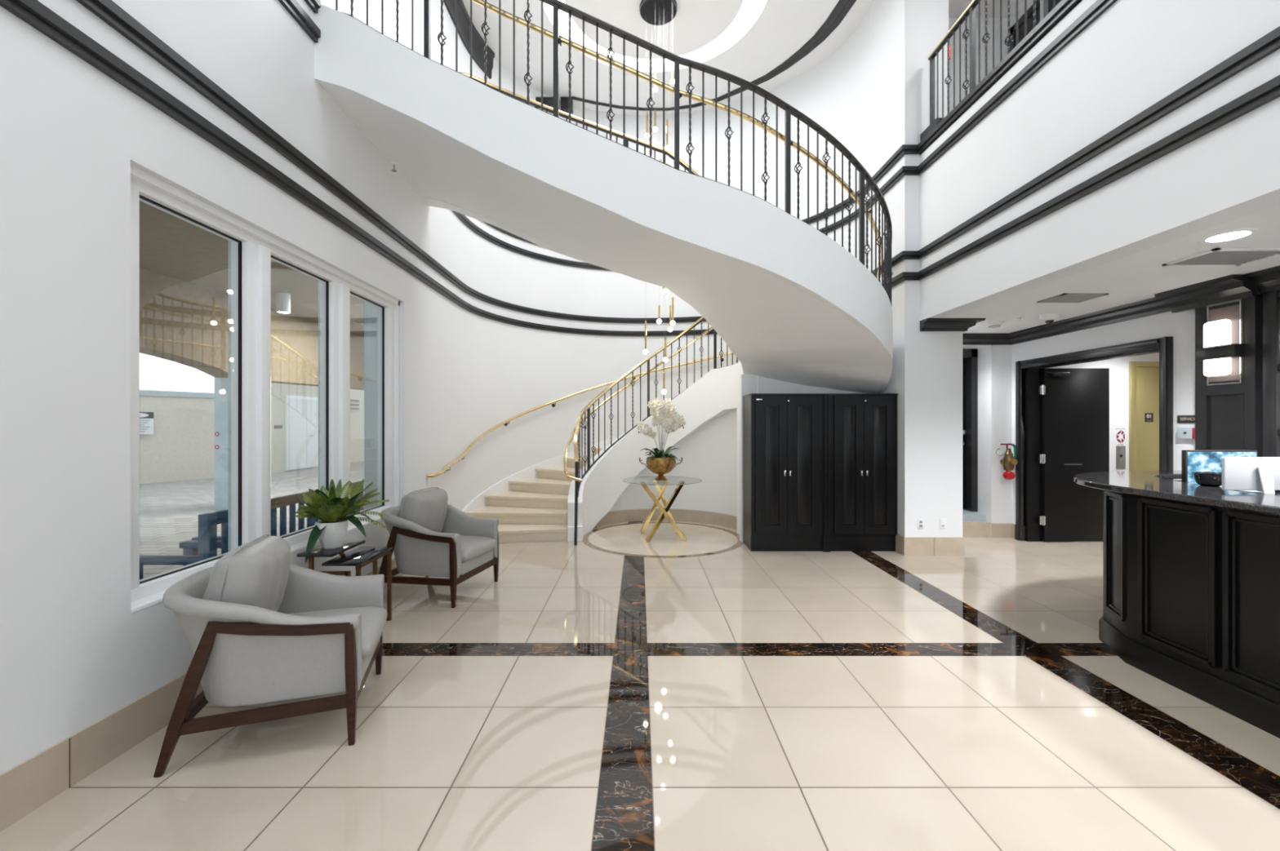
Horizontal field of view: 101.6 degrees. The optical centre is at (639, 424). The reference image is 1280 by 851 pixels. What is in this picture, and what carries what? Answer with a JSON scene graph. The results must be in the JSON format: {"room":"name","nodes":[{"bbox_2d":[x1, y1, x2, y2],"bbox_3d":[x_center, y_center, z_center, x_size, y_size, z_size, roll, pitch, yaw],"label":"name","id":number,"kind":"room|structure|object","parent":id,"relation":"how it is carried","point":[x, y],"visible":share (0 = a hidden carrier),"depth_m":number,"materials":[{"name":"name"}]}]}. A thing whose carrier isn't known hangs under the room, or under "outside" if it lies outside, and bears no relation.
{"room":"building lobby","nodes":[
{"label":"building lobby","id":0,"kind":"room"},
{"bbox_2d":[0,0,459,774],"bbox_3d":[-2.485,-1.950,1.180,0.250,7.100,11.360,0,0,0],"label":"wall","id":1,"kind":"structure","parent":0,"point":[73,653],"depth_m":2.30,"materials":[{"name":"paint"}]},
{"bbox_2d":[0,558,403,831],"bbox_3d":[-2.354,1.397,0.925,0.012,0.205,10.850,0,0,0],"label":"baseboard","id":2,"kind":"structure","parent":1,"relation":"attached to","point":[24,788],"depth_m":2.20,"materials":[{"name":"beige tile"}]},
{"bbox_2d":[278,0,320,43],"bbox_3d":[-2.337,-2.815,-0.355,0.045,0.090,8.290,0,0,0],"label":"trim","id":3,"kind":"structure","parent":1,"relation":"attached to","point":[293,7],"depth_m":3.60,"materials":[{"name":"black wood"}]},
{"bbox_2d":[304,0,320,13],"bbox_3d":[-2.337,-3.030,-0.355,0.045,0.090,8.290,0,0,0],"label":"trim","id":4,"kind":"structure","parent":1,"relation":"attached to","point":[314,5],"depth_m":3.75,"materials":[{"name":"black wood"}]},
{"bbox_2d":[0,0,717,336],"bbox_3d":[0.335,-1.587,2.354,5.390,0.085,13.709,0,0,0],"label":"trim","id":5,"kind":"structure","parent":1,"relation":"attached to","point":[34,13],"depth_m":2.83,"materials":[{"name":"black wood"}]},
{"bbox_2d":[75,0,706,323],"bbox_3d":[0.335,-1.817,2.354,5.390,0.085,13.709,0,0,0],"label":"trim","id":6,"kind":"structure","parent":1,"relation":"attached to","point":[107,11],"depth_m":3.26,"materials":[{"name":"black wood"}]},
{"bbox_2d":[443,0,494,79],"bbox_3d":[-2.295,-5.270,6.349,0.194,0.360,2.700,0,0,3],"label":"trim","id":7,"kind":"structure","parent":1,"relation":"attached to","point":[464,19],"depth_m":7.08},
{"bbox_2d":[228,240,377,552],"bbox_3d":[-2.628,-0.300,4.348,0.136,3.600,2.127,0,0,0],"label":"wall","id":8,"kind":"structure","parent":0,"point":[370,310],"depth_m":5.11,"materials":[{"name":"grey paint"}]},
{"bbox_2d":[315,520,348,549],"bbox_3d":[-2.170,0.780,3.700,0.205,0.185,0.211,0,0,0],"label":"pot","id":9,"kind":"object","parent":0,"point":[334,532],"depth_m":3.63,"materials":[{"name":"white ceramic"}]},
{"bbox_2d":[329,0,404,44],"bbox_3d":[-3.855,-4.065,4.890,2.490,2.770,3.220,0,0,0],"label":"wall","id":10,"kind":"structure","parent":0,"point":[359,12],"depth_m":6.40,"materials":[{"name":"paint"}]},
{"bbox_2d":[0,520,1279,850],"bbox_3d":[3.310,1.500,2.400,11.380,0.001,13.800,0,0,0],"label":"floor","id":11,"kind":"structure","parent":0,"point":[582,698],"depth_m":2.50,"materials":[{"name":"beige tile"}]},
{"bbox_2d":[153,534,387,777],"bbox_3d":[-1.811,1.046,2.676,0.891,0.915,0.798,0,0,-18],"label":"armchair","id":12,"kind":"object","parent":11,"relation":"on","point":[260,627],"visible":1,"depth_m":2.39,"materials":[{"name":"grey fabric"}]},
{"bbox_2d":[202,536,290,612],"bbox_3d":[-1.967,0.828,2.627,0.310,0.459,0.520,0,0,-18],"label":"cushion","id":13,"kind":"object","parent":12,"relation":"on","point":[255,573],"depth_m":2.46,"materials":[{"name":"grey fabric"}]},
{"bbox_2d":[288,606,387,659],"bbox_3d":[-1.706,1.110,2.709,0.675,0.154,0.570,0,0,-18],"label":"seat cushion","id":14,"kind":"object","parent":12,"relation":"on","point":[374,619],"depth_m":2.85,"materials":[{"name":"grey fabric"}]},
{"bbox_2d":[296,540,392,621],"bbox_3d":[-2.096,1.187,3.755,0.407,0.627,0.510,0,0,0],"label":"side table","id":15,"kind":"object","parent":11,"relation":"on","point":[344,559],"visible":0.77,"depth_m":3.69,"materials":[{"name":"black glass"}]},
{"bbox_2d":[295,479,389,563],"bbox_3d":[-2.153,0.672,3.729,0.547,0.520,0.565,0,0,40],"label":"potted fern","id":16,"kind":"object","parent":15,"relation":"on","point":[333,511],"visible":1,"depth_m":3.64,"materials":[{"name":"green plant"}]},
{"bbox_2d":[350,547,374,555],"bbox_3d":[-2.025,0.937,3.825,0.070,0.006,0.210,0,0,0],"label":"phone","id":17,"kind":"object","parent":15,"relation":"on","point":[366,549],"visible":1,"depth_m":3.81,"materials":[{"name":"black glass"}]},
{"bbox_2d":[378,487,499,608],"bbox_3d":[-1.803,1.046,4.691,0.891,0.915,0.798,0,0,12],"label":"armchair","id":18,"kind":"object","parent":11,"relation":"on","point":[429,536],"visible":1,"depth_m":4.41,"materials":[{"name":"grey fabric"}]},
{"bbox_2d":[396,488,448,533],"bbox_3d":[-1.963,0.828,4.727,0.310,0.459,0.520,0,0,12],"label":"cushion","id":19,"kind":"object","parent":18,"relation":"on","point":[428,508],"depth_m":4.59,"materials":[{"name":"grey fabric"}]},
{"bbox_2d":[460,535,497,562],"bbox_3d":[-1.695,1.110,4.668,0.675,0.154,0.570,0,0,12],"label":"seat cushion","id":20,"kind":"object","parent":18,"relation":"on","point":[473,548],"depth_m":4.61,"materials":[{"name":"grey fabric"}]},
{"bbox_2d":[314,4,893,542],"bbox_3d":[0.333,-0.780,6.499,5.386,4.560,5.418,0,0,0],"label":"curved staircase","id":21,"kind":"structure","parent":11,"relation":"on","point":[788,300],"depth_m":4.67,"materials":[{"name":"paint"}]},
{"bbox_2d":[389,161,399,172],"bbox_3d":[-2.020,-2.118,4.300,0.072,0.065,0.072,0,0,0],"label":"sprinkler","id":22,"kind":"object","parent":21,"relation":"attached to","point":[393,164],"visible":1,"depth_m":4.29,"materials":[{"name":"metal"}]},
{"bbox_2d":[460,72,737,545],"bbox_3d":[-0.420,-1.197,6.894,3.924,5.395,2.484,0,0,0],"label":"stair railing","id":23,"kind":"object","parent":21,"relation":"on","point":[580,420],"visible":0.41,"depth_m":7.33,"materials":[{"name":"metal"}]},
{"bbox_2d":[582,522,743,558],"bbox_3d":[0.307,1.502,6.900,2.120,0.007,2.120,0,0,0],"label":"floor","id":24,"kind":"structure","parent":11,"relation":"on","point":[626,539],"depth_m":6.70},
{"bbox_2d":[622,475,702,542],"bbox_3d":[0.307,1.120,6.900,1.050,0.760,1.050,0,0,0],"label":"table","id":25,"kind":"object","parent":24,"relation":"on","point":[665,512],"visible":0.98,"depth_m":6.76,"materials":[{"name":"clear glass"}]},
{"bbox_2d":[636,397,685,480],"bbox_3d":[0.308,0.198,6.884,0.559,1.083,0.525,0,0,33],"label":"potted orchid","id":26,"kind":"object","parent":25,"relation":"on","point":[662,463],"visible":1,"depth_m":6.80,"materials":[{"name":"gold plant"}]},
{"bbox_2d":[742,393,823,551],"bbox_3d":[1.734,0.573,6.332,0.842,1.855,0.536,0,0,0],"label":"tall cabinet","id":27,"kind":"object","parent":11,"relation":"on","point":[783,433],"visible":1,"depth_m":6.10,"materials":[{"name":"black paint"}]},
{"bbox_2d":[822,393,830,552],"bbox_3d":[2.195,0.573,6.344,0.080,1.855,0.512,0,0,0],"label":"filler panel","id":28,"kind":"object","parent":11,"relation":"on","point":[826,397],"visible":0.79,"depth_m":6.10,"materials":[{"name":"black paint"}]},
{"bbox_2d":[830,393,897,551],"bbox_3d":[2.631,0.573,6.332,0.791,1.855,0.536,0,0,0],"label":"tall cabinet","id":29,"kind":"object","parent":11,"relation":"on","point":[864,426],"visible":0.97,"depth_m":6.10,"materials":[{"name":"black paint"}]},
{"bbox_2d":[1073,471,1279,738],"bbox_3d":[3.868,0.944,0.680,1.765,1.112,7.360,0,0,0],"label":"reception desk","id":30,"kind":"object","parent":11,"relation":"on","point":[1191,571],"visible":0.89,"depth_m":2.88,"materials":[{"name":"black paint"}]},
{"bbox_2d":[1073,471,1279,515],"bbox_3d":[3.868,0.407,0.680,1.765,0.039,7.360,0,0,0],"label":"countertop","id":31,"kind":"structure","parent":30,"relation":"on","point":[1155,484],"depth_m":3.10,"materials":[{"name":"black stone"}]},
{"bbox_2d":[1192,471,1222,487],"bbox_3d":[3.565,0.343,3.260,0.143,0.091,0.143,0,0,45],"label":"bowl","id":32,"kind":"object","parent":30,"relation":"on","point":[1202,478],"visible":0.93,"depth_m":3.23,"materials":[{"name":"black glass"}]},
{"bbox_2d":[1181,449,1257,487],"bbox_3d":[3.910,0.463,3.545,0.484,0.574,0.150,0,0,0],"label":"monitor","id":33,"kind":"object","parent":30,"relation":"on","point":[1192,460],"visible":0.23,"depth_m":3.50,"materials":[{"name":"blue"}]},
{"bbox_2d":[1222,457,1279,493],"bbox_3d":[3.567,0.288,2.974,0.545,0.200,0.151,0,0,0],"label":"computer","id":34,"kind":"object","parent":30,"relation":"on","point":[1248,474],"visible":1,"depth_m":2.94,"materials":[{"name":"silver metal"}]},
{"bbox_2d":[646,457,675,480],"bbox_3d":[0.287,0.590,6.900,0.390,0.300,0.390,0,0,0],"label":"flower pot","id":35,"kind":"object","parent":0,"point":[660,466],"depth_m":6.76,"materials":[{"name":"gold metal"}]},
{"bbox_2d":[459,8,870,511],"bbox_3d":[0.335,-1.950,8.129,5.790,7.100,2.559,0,0,0],"label":"wall","id":36,"kind":"structure","parent":0,"point":[507,371],"depth_m":8.47,"materials":[{"name":"paint"}]},
{"bbox_2d":[484,222,537,245],"bbox_3d":[-0.926,-2.962,8.048,4.897,0.085,1.691,0,0,-38],"label":"trim","id":37,"kind":"structure","parent":36,"relation":"attached to","point":[489,224],"depth_m":8.03,"materials":[{"name":"black wood"}]},
{"bbox_2d":[452,210,611,271],"bbox_3d":[-0.926,-2.732,8.048,4.897,0.085,1.691,0,0,-38],"label":"trim","id":38,"kind":"structure","parent":36,"relation":"attached to","point":[463,218],"depth_m":8.23,"materials":[{"name":"black wood"}]},
{"bbox_2d":[535,97,553,107],"bbox_3d":[-1.640,-5.255,8.560,0.620,0.150,0.120,0,0,0],"label":"trim","id":39,"kind":"structure","parent":36,"relation":"attached to","point":[548,101],"depth_m":8.50,"materials":[{"name":"black wood"}]},
{"bbox_2d":[427,351,732,477],"bbox_3d":[-0.202,-0.372,7.890,5.470,1.941,2.523,0,0,-20],"label":"wall handrail","id":40,"kind":"object","parent":36,"relation":"attached to","point":[443,470],"visible":0.78,"depth_m":8.43,"materials":[{"name":"gold metal"}]},
{"bbox_2d":[462,0,1023,115],"bbox_3d":[0.500,-5.640,2.825,11.400,0.420,14.750,0,0,0],"label":"ceiling","id":41,"kind":"structure","parent":0,"point":[777,29],"depth_m":7.45,"materials":[{"name":"paint"}]},
{"bbox_2d":[559,9,670,62],"bbox_3d":[-0.319,-5.610,7.558,1.582,0.020,1.001,0,0,0],"label":"recessed light","id":42,"kind":"object","parent":41,"relation":"in","point":[563,16],"depth_m":7.56,"materials":[{"name":"white"}]},
{"bbox_2d":[639,0,677,394],"bbox_3d":[0.250,-2.905,6.800,0.490,5.050,0.490,0,0,0],"label":"pendant chandelier","id":43,"kind":"object","parent":41,"relation":"hanging from","point":[654,12],"visible":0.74,"depth_m":6.78,"materials":[{"name":"clear glass"}]},
{"bbox_2d":[680,0,761,57],"bbox_3d":[1.121,-5.610,7.431,0.989,0.020,1.075,0,0,0],"label":"recessed light","id":44,"kind":"object","parent":41,"relation":"in","point":[747,11],"depth_m":7.32,"materials":[{"name":"white"}]},
{"bbox_2d":[739,374,862,542],"bbox_3d":[2.163,0.435,6.662,1.735,2.130,0.115,0,0,0],"label":"wall","id":45,"kind":"structure","parent":0,"point":[748,383],"depth_m":6.61,"materials":[{"name":"paint"}]},
{"bbox_2d":[870,0,962,537],"bbox_3d":[3.360,-1.975,6.410,0.660,6.950,0.920,0,0,0],"label":"wall pillar","id":46,"kind":"structure","parent":0,"point":[926,375],"depth_m":5.95,"materials":[{"name":"paint"}]},
{"bbox_2d":[917,519,924,528],"bbox_3d":[3.210,1.140,5.944,0.072,0.116,0.011,0,0,0],"label":"wall outlet","id":47,"kind":"object","parent":46,"relation":"attached to","point":[920,522],"visible":1,"depth_m":5.94,"materials":[{"name":"white plastic"}]},
{"bbox_2d":[895,534,964,555],"bbox_3d":[3.360,1.397,6.244,0.684,0.207,0.612,0,0,0],"label":"baseboard","id":48,"kind":"structure","parent":46,"relation":"attached to","point":[905,546],"depth_m":5.94,"materials":[{"name":"beige tile"}]},
{"bbox_2d":[939,519,946,528],"bbox_3d":[3.460,1.140,5.942,0.072,0.116,0.016,0,0,0],"label":"wall outlet","id":49,"kind":"object","parent":46,"relation":"attached to","point":[942,522],"visible":1,"depth_m":5.94,"materials":[{"name":"white plastic"}]},
{"bbox_2d":[962,345,1012,537],"bbox_3d":[4.215,0.163,7.075,1.630,2.675,1.050,0,0,0],"label":"wall","id":50,"kind":"structure","parent":0,"point":[994,362],"depth_m":6.90,"materials":[{"name":"paint"}]},
{"bbox_2d":[962,358,966,510],"bbox_3d":[4.170,0.142,7.288,0.860,2.125,0.113,0,0,0],"label":"door","id":51,"kind":"structure","parent":50,"relation":"in","point":[964,432],"depth_m":7.30,"materials":[{"name":"black paint"}]},
{"bbox_2d":[962,348,977,511],"bbox_3d":[4.190,0.133,7.300,0.940,2.355,0.240,0,0,0],"label":"trim","id":52,"kind":"structure","parent":50,"relation":"attached to","point":[971,355],"depth_m":7.18,"materials":[{"name":"black wood"}]},
{"bbox_2d":[962,510,986,521],"bbox_3d":[4.190,1.260,7.210,0.940,0.100,0.420,0,0,0],"label":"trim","id":53,"kind":"structure","parent":50,"relation":"attached to","point":[967,516],"depth_m":7.00,"materials":[{"name":"white paint"}]},
{"bbox_2d":[962,521,990,523],"bbox_3d":[4.190,1.405,7.170,0.940,0.190,0.500,0,0,0],"label":"trim","id":54,"kind":"structure","parent":50,"relation":"attached to","point":[962,522],"depth_m":6.92,"materials":[{"name":"beige tile"}]},
{"bbox_2d":[962,523,1015,538],"bbox_3d":[4.325,1.407,6.855,1.210,0.186,0.130,0,0,0],"label":"baseboard","id":55,"kind":"structure","parent":50,"relation":"attached to","point":[969,530],"depth_m":6.91,"materials":[{"name":"beige tile"}]},
{"bbox_2d":[995,443,1017,479],"bbox_3d":[4.797,0.488,6.786,0.192,0.469,0.212,0,0,-26],"label":"valve","id":56,"kind":"object","parent":50,"relation":"attached to","point":[1008,461],"visible":1,"depth_m":6.74,"materials":[{"name":"gold metal"}]},
{"bbox_2d":[1009,458,1017,465],"bbox_3d":[4.820,0.490,6.714,0.088,0.090,0.032,0,0,0],"label":"outlet","id":57,"kind":"object","parent":56,"relation":"attached to","point":[1012,461],"depth_m":6.70,"materials":[{"name":"gold metal"}]},
{"bbox_2d":[948,0,1036,112],"bbox_3d":[4.865,-4.225,1.325,2.670,2.450,11.650,0,0,0],"label":"wall","id":58,"kind":"structure","parent":0,"point":[952,21],"depth_m":7.00,"materials":[{"name":"paint"}]},
{"bbox_2d":[560,0,856,113],"bbox_3d":[1.155,-5.355,7.964,5.033,0.210,1.574,0,0,34],"label":"trim","id":59,"kind":"structure","parent":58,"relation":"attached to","point":[842,7],"depth_m":7.79,"materials":[{"name":"black wood"}]},
{"bbox_2d":[802,0,1079,224],"bbox_3d":[3.115,-3.118,1.849,0.609,0.085,12.688,0,0,-3],"label":"trim","id":60,"kind":"structure","parent":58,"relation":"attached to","point":[1063,7],"depth_m":4.90,"materials":[{"name":"black wood"}]},
{"bbox_2d":[1008,0,1061,52],"bbox_3d":[4.940,-4.155,6.350,0.040,2.190,1.200,0,0,0],"label":"door","id":61,"kind":"structure","parent":58,"relation":"in","point":[1030,11],"depth_m":6.62,"materials":[{"name":"black glass"}]},
{"bbox_2d":[920,0,1279,320],"bbox_3d":[3.310,-2.118,0.725,0.220,1.885,10.450,0,0,0],"label":"wall","id":62,"kind":"structure","parent":0,"point":[1135,54],"depth_m":3.61,"materials":[{"name":"paint"}]},
{"bbox_2d":[920,318,986,332],"bbox_3d":[3.525,-1.115,6.345,0.650,0.120,1.110,0,0,0],"label":"trim","id":63,"kind":"structure","parent":62,"relation":"attached to","point":[962,325],"depth_m":5.86,"materials":[{"name":"black wood"}]},
{"bbox_2d":[818,0,1117,234],"bbox_3d":[3.117,-2.877,1.849,0.605,0.085,12.688,0,0,-3],"label":"trim","id":64,"kind":"structure","parent":62,"relation":"attached to","point":[1099,7],"depth_m":4.54,"materials":[{"name":"black wood"}]},
{"bbox_2d":[920,0,1082,155],"bbox_3d":[3.310,-3.588,1.975,0.220,1.056,7.950,0,0,0],"label":"balcony railing","id":65,"kind":"object","parent":62,"relation":"on","point":[971,10],"visible":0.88,"depth_m":5.09,"materials":[{"name":"metal"}]},
{"bbox_2d":[872,26,1279,275],"bbox_3d":[3.092,-1.917,1.175,0.215,0.085,11.350,0,0,0],"label":"trim","id":66,"kind":"structure","parent":62,"relation":"attached to","point":[1269,43],"depth_m":3.39,"materials":[{"name":"black wood"}]},
{"bbox_2d":[891,75,1279,288],"bbox_3d":[3.092,-1.677,1.175,0.215,0.085,11.350,0,0,0],"label":"trim","id":67,"kind":"structure","parent":62,"relation":"attached to","point":[1269,91],"depth_m":3.39,"materials":[{"name":"black wood"}]},
{"bbox_2d":[1049,352,1159,471],"bbox_3d":[6.815,0.163,5.100,3.570,2.675,4.000,0,0,0],"label":"wall","id":68,"kind":"structure","parent":0,"point":[1118,367],"depth_m":6.95,"materials":[{"name":"paint"}]},
{"bbox_2d":[1115,446,1125,469],"bbox_3d":[6.413,0.448,6.942,0.122,0.305,0.015,0,0,0],"label":"station","id":69,"kind":"object","parent":68,"relation":"attached to","point":[1120,451],"visible":1,"depth_m":6.94,"materials":[{"name":"metal"}]},
{"bbox_2d":[1116,428,1124,445],"bbox_3d":[6.410,0.172,6.947,0.115,0.226,0.004,0,0,0],"label":"safety sign","id":70,"kind":"object","parent":68,"relation":"attached to","point":[1120,435],"visible":1,"depth_m":6.95,"materials":[{"name":"white"}]},
{"bbox_2d":[1128,361,1159,471],"bbox_3d":[7.150,0.335,6.945,1.250,2.330,0.050,0,0,0],"label":"elevator","id":71,"kind":"object","parent":68,"relation":"attached to","point":[1144,376],"visible":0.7,"depth_m":6.94,"materials":[{"name":"gold metal"}]},
{"bbox_2d":[948,204,1279,333],"bbox_3d":[6.100,-2.038,1.550,5.800,1.725,12.100,0,0,0],"label":"ceiling","id":72,"kind":"structure","parent":0,"point":[1137,277],"depth_m":4.19,"materials":[{"name":"paint"}]},
{"bbox_2d":[986,320,1002,328],"bbox_3d":[4.100,-1.148,6.020,0.160,0.054,0.160,0,0,0],"label":"smoke detector","id":73,"kind":"object","parent":72,"relation":"attached to","point":[996,323],"visible":1,"depth_m":5.97,"materials":[{"name":"white plastic"}]},
{"bbox_2d":[1039,313,1059,324],"bbox_3d":[4.420,-1.125,5.620,0.176,0.100,0.176,0,0,0],"label":"dome camera","id":74,"kind":"object","parent":72,"relation":"attached to","point":[1049,318],"visible":1,"depth_m":5.57,"materials":[{"name":"white plastic"}]},
{"bbox_2d":[1036,293,1108,302],"bbox_3d":[4.020,-1.168,4.850,0.400,0.014,0.320,0,0,0],"label":"ceiling vent","id":75,"kind":"object","parent":72,"relation":"in","point":[1065,297],"visible":1,"depth_m":4.81,"materials":[{"name":"grey plastic"}]},
{"bbox_2d":[1162,248,1279,266],"bbox_3d":[4.130,-1.168,3.660,0.560,0.014,0.360,0,0,0],"label":"ceiling vent","id":76,"kind":"object","parent":72,"relation":"in","point":[1216,256],"visible":1,"depth_m":3.64,"materials":[{"name":"white plastic"}]},
{"bbox_2d":[1198,228,1259,244],"bbox_3d":[3.680,-1.172,3.260,0.256,0.006,0.256,0,0,0],"label":"recessed light","id":77,"kind":"object","parent":72,"relation":"in","point":[1233,235],"visible":1,"depth_m":3.26,"materials":[{"name":"white"}]},
{"bbox_2d":[1012,288,1258,524],"bbox_3d":[4.980,0.163,1.200,0.100,2.675,11.400,0,0,0],"label":"wall","id":78,"kind":"structure","parent":0,"point":[1180,326],"depth_m":5.04,"materials":[{"name":"paint"}]},
{"bbox_2d":[962,297,1171,345],"bbox_3d":[4.325,-1.110,5.730,1.210,0.130,2.340,0,0,0],"label":"trim","id":79,"kind":"structure","parent":78,"relation":"attached to","point":[1153,306],"depth_m":5.83,"materials":[{"name":"black wood"}]},
{"bbox_2d":[1038,368,1109,542],"bbox_3d":[5.505,0.392,6.568,0.890,2.193,0.155,0,0,0],"label":"door","id":80,"kind":"structure","parent":78,"relation":"in","point":[1075,402],"depth_m":6.60,"materials":[{"name":"black paint"}]},
{"bbox_2d":[1025,349,1159,542],"bbox_3d":[5.045,0.380,5.810,0.190,2.240,1.820,0,0,0],"label":"door frame","id":81,"kind":"structure","parent":78,"relation":"attached to","point":[1033,375],"depth_m":6.65,"materials":[{"name":"black paint"}]},
{"bbox_2d":[1014,336,1173,541],"bbox_3d":[4.970,0.345,5.805,0.180,2.310,1.980,0,0,0],"label":"trim","id":82,"kind":"structure","parent":78,"relation":"attached to","point":[1165,344],"depth_m":5.56,"materials":[{"name":"black wood"}]},
{"bbox_2d":[1177,427,1195,439],"bbox_3d":[4.901,0.085,4.646,0.058,0.100,0.185,0,0,0],"label":"alarm box","id":83,"kind":"object","parent":78,"relation":"attached to","point":[1182,433],"visible":0.73,"depth_m":4.65,"materials":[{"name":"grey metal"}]},
{"bbox_2d":[1177,415,1195,423],"bbox_3d":[4.923,-0.043,4.585,0.013,0.071,0.370,0,0,0],"label":"sign","id":84,"kind":"object","parent":78,"relation":"attached to","point":[1180,419],"visible":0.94,"depth_m":4.69,"materials":[{"name":"black"}]},
{"bbox_2d":[1154,274,1257,312],"bbox_3d":[4.760,-1.090,4.410,0.200,0.170,0.620,0,0,0],"label":"trim","id":85,"kind":"structure","parent":78,"relation":"attached to","point":[1233,287],"depth_m":4.35,"materials":[{"name":"black wood"}]},
{"bbox_2d":[1195,299,1244,385],"bbox_3d":[4.824,-0.667,4.332,0.099,0.675,0.285,0,0,0],"label":"wall sconce","id":86,"kind":"object","parent":78,"relation":"attached to","point":[1222,352],"visible":1,"depth_m":4.29,"materials":[{"name":"grey glass"}]},
{"bbox_2d":[1195,293,1262,457],"bbox_3d":[4.894,0.237,4.338,0.073,2.525,0.445,0,0,0],"label":"wall panel","id":87,"kind":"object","parent":78,"relation":"attached to","point":[1229,416],"depth_m":4.25,"materials":[{"name":"black wood"}]},
{"bbox_2d":[1243,265,1279,293],"bbox_3d":[4.825,-1.100,-0.200,0.150,0.150,8.600,0,0,0],"label":"trim","id":88,"kind":"structure","parent":78,"relation":"attached to","point":[1267,280],"depth_m":4.01,"materials":[{"name":"black wood"}]},
{"bbox_2d":[1262,289,1279,457],"bbox_3d":[4.902,0.223,2.540,0.055,2.555,3.080,0,0,0],"label":"wall panel","id":89,"kind":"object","parent":78,"relation":"in","point":[1271,300],"depth_m":4.02,"materials":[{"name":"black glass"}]},
{"label":"outside","id":90,"kind":"structure","parent":0,"visible":0},
{"bbox_2d":[139,200,364,337],"bbox_3d":[-5.305,-2.335,9.000,5.390,0.230,30.000,0,0,0],"label":"ceiling","id":91,"kind":"structure","parent":90,"point":[171,246],"depth_m":7.27,"materials":[{"name":"beige paint"}]},
{"bbox_2d":[139,267,364,390],"bbox_3d":[-7.280,-1.535,8.000,0.400,1.430,28.000,0,0,0],"label":"beam","id":92,"kind":"structure","parent":91,"relation":"attached to","point":[183,322],"depth_m":8.57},
{"bbox_2d":[276,292,290,314],"bbox_3d":[-6.070,-2.060,8.900,0.200,0.320,0.200,0,0,0],"label":"light","id":93,"kind":"object","parent":91,"relation":"in","point":[283,300],"visible":1,"depth_m":8.83,"materials":[{"name":"white plastic"}]},
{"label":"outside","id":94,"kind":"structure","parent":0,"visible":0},
{"bbox_2d":[139,461,364,578],"bbox_3d":[-21.305,1.635,19.500,37.390,0.230,51.000,0,0,0],"label":"ground","id":95,"kind":"structure","parent":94,"point":[170,511],"depth_m":9.52,"materials":[{"name":"grey concrete"}]},
{"bbox_2d":[139,509,228,580],"bbox_3d":[-3.030,1.050,3.580,0.580,0.940,0.520,0,0,0],"label":"garden bench","id":96,"kind":"object","parent":95,"relation":"on","point":[206,546],"visible":0.13,"depth_m":3.35,"materials":[{"name":"blue paint"}]},
{"bbox_2d":[214,377,228,510],"bbox_3d":[-7.265,0.310,9.585,0.490,2.420,0.730,0,0,0],"label":"column","id":97,"kind":"structure","parent":95,"relation":"on","point":[221,384],"depth_m":9.22,"materials":[{"name":"grey paint"}]},
{"bbox_2d":[191,480,364,540],"bbox_3d":[-3.085,1.050,4.625,0.550,0.940,1.430,0,0,0],"label":"garden bench","id":98,"kind":"object","parent":95,"relation":"on","point":[282,502],"visible":0.1,"depth_m":4.26,"materials":[{"name":"blue paint"}]},
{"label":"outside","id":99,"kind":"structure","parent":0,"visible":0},
{"bbox_2d":[271,382,364,473],"bbox_3d":[-11.450,-0.550,27.750,0.300,4.300,24.500,0,0,0],"label":"wall","id":100,"kind":"structure","parent":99,"point":[278,391],"depth_m":16.77,"materials":[{"name":"beige paint"}]},
{"bbox_2d":[274,425,282,428],"bbox_3d":[-11.290,0.090,16.325,0.020,0.100,0.350,0,0,0],"label":"door sign","id":101,"kind":"object","parent":100,"relation":"attached to","point":[275,426],"visible":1,"depth_m":16.31,"materials":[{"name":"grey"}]},
{"bbox_2d":[284,395,318,471],"bbox_3d":[-11.210,0.290,17.575,0.180,2.420,1.850,0,0,0],"label":"door","id":102,"kind":"structure","parent":100,"relation":"in","point":[301,413],"depth_m":17.31,"materials":[{"name":"white plastic"}]},
{"bbox_2d":[350,398,359,411],"bbox_3d":[-11.275,-0.750,20.500,0.050,0.500,1.000,0,0,0],"label":"air vent","id":103,"kind":"object","parent":100,"relation":"in","point":[354,403],"visible":0.64,"depth_m":20.63,"materials":[{"name":"white metal"}]},
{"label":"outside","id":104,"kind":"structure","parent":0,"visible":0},
{"bbox_2d":[139,395,214,484],"bbox_3d":[-13.265,0.440,10.923,0.723,2.320,10.174,0,0,18],"label":"wall","id":105,"kind":"structure","parent":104,"point":[181,445],"depth_m":13.86,"materials":[{"name":"beige paint"}]},
{"bbox_2d":[139,412,153,434],"bbox_3d":[-12.568,-0.020,13.044,0.028,0.560,0.660,0,0,27],"label":"warning sign","id":106,"kind":"object","parent":105,"relation":"attached to","point":[146,419],"visible":0.36,"depth_m":13.21,"materials":[{"name":"white"}]},
{"bbox_2d":[139,390,214,398],"bbox_3d":[-13.269,-0.790,10.927,0.812,0.140,10.188,0,0,18],"label":"coping","id":107,"kind":"object","parent":105,"relation":"on","point":[142,393],"visible":0.2,"depth_m":13.80,"materials":[{"name":"grey metal"}]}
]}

